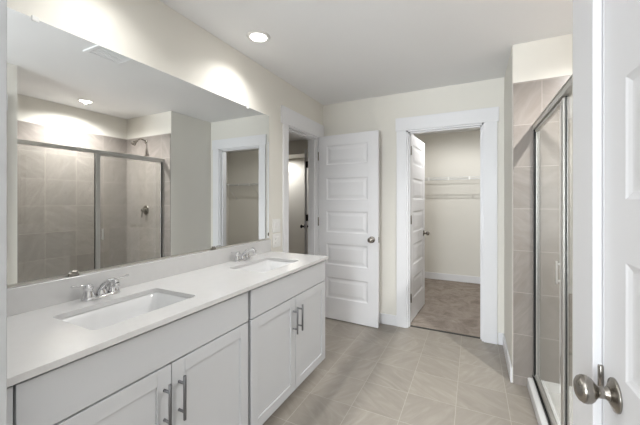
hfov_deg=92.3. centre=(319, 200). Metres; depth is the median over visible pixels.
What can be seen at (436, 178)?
wire shelf
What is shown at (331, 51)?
ceiling
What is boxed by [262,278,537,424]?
floor
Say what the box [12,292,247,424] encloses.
vanity cabinet
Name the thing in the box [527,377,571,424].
shower pan
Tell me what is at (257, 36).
recessed light
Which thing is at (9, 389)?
filler panel
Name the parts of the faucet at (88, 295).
handle, deck plate, spout, handle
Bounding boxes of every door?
[300,149,307,253]
[318,130,378,327]
[411,134,428,321]
[573,0,639,424]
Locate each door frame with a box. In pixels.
[281,105,323,254]
[395,106,498,343]
[573,0,603,424]
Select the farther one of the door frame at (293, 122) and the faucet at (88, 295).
the door frame at (293, 122)
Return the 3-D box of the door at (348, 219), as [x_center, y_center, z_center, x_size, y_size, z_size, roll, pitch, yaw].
[0.295,0.289,3.337,0.708,2.028,0.173,0,0,29]
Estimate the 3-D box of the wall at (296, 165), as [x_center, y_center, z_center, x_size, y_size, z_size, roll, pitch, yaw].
[-2.419,0.094,2.514,3.185,2.440,8.750,0,0,26]
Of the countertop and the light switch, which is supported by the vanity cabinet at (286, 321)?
the countertop
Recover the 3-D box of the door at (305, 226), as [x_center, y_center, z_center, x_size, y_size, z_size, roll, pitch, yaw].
[-0.212,0.290,4.578,0.173,2.028,0.619,0,0,-3]
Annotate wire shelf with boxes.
[425,176,479,180]
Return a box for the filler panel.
[7,386,12,424]
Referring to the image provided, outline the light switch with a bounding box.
[272,219,279,232]
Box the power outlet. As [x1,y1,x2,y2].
[272,233,280,247]
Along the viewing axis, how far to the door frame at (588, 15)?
0.74 m
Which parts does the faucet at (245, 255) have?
handle, deck plate, spout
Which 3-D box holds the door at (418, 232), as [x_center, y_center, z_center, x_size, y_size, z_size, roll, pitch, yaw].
[1.133,0.288,3.600,0.173,2.028,0.702,0,0,30]
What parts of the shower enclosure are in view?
pull handle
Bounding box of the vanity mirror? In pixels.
[7,7,268,284]
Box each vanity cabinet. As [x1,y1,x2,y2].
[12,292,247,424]
[247,260,324,424]
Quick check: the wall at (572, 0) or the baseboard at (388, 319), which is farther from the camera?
the baseboard at (388, 319)
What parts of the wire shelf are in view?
rail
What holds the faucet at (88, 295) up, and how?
on the countertop
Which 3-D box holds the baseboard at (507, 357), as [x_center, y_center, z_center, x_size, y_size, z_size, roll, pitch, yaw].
[1.525,1.260,2.509,0.013,0.108,0.638,0,0,26]
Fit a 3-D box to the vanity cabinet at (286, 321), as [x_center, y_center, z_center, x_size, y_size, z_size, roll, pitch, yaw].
[-0.385,0.883,2.104,0.585,0.862,0.900,0,0,26]
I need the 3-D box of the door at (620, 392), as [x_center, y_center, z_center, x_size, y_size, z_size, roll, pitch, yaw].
[0.484,0.298,0.408,0.104,2.028,0.684,0,0,26]
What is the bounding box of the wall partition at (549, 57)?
[504,34,571,382]
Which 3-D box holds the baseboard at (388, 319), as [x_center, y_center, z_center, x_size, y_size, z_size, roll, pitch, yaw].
[0.855,1.260,3.206,1.833,0.108,0.013,0,0,26]
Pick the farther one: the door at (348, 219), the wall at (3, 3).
the door at (348, 219)
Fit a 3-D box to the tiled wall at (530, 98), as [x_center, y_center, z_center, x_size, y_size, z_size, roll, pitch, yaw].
[1.793,0.234,2.015,0.898,2.160,0.009,0,0,26]
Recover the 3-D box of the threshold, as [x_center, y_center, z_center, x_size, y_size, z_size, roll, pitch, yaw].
[1.242,1.313,3.088,0.706,0.006,0.030,0,0,26]
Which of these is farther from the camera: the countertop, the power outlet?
the power outlet
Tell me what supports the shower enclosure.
on the shower pan
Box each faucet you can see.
[70,274,128,301]
[231,248,256,261]
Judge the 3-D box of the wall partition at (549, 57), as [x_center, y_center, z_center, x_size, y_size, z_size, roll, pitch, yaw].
[2.012,0.094,2.275,1.067,2.440,0.651,0,0,26]
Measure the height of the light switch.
0.120 m
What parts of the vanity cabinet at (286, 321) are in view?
door, drawer, handle, handle, door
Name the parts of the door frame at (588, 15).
strike plate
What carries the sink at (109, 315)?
in the countertop
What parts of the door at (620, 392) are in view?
knob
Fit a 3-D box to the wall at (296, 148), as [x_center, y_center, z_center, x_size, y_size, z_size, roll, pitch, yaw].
[-0.583,-1.001,6.096,3.085,0.250,0.500,0,0,26]
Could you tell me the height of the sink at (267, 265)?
0.139 m
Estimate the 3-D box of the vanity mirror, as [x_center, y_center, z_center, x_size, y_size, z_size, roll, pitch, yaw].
[-0.844,-0.204,1.818,0.016,1.066,1.816,0,0,26]
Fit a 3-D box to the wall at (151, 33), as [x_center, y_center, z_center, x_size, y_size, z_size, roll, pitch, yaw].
[-0.673,0.094,2.318,0.115,2.440,3.193,0,0,26]
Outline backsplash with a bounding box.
[7,239,270,316]
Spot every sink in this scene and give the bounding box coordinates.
[60,292,188,329]
[237,260,292,271]
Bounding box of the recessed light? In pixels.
[247,30,269,42]
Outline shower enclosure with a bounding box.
[532,75,571,424]
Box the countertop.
[7,239,327,386]
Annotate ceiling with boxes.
[159,0,571,140]
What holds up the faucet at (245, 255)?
on the countertop
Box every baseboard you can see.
[379,313,503,344]
[425,272,479,283]
[503,334,511,382]
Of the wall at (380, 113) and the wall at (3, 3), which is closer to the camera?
the wall at (3, 3)
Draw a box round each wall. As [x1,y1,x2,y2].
[0,0,6,424]
[7,0,322,287]
[289,140,307,158]
[289,158,307,253]
[323,77,503,343]
[513,75,571,386]
[572,0,572,424]
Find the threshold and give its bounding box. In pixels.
[410,325,479,338]
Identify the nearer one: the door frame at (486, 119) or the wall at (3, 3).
the wall at (3, 3)

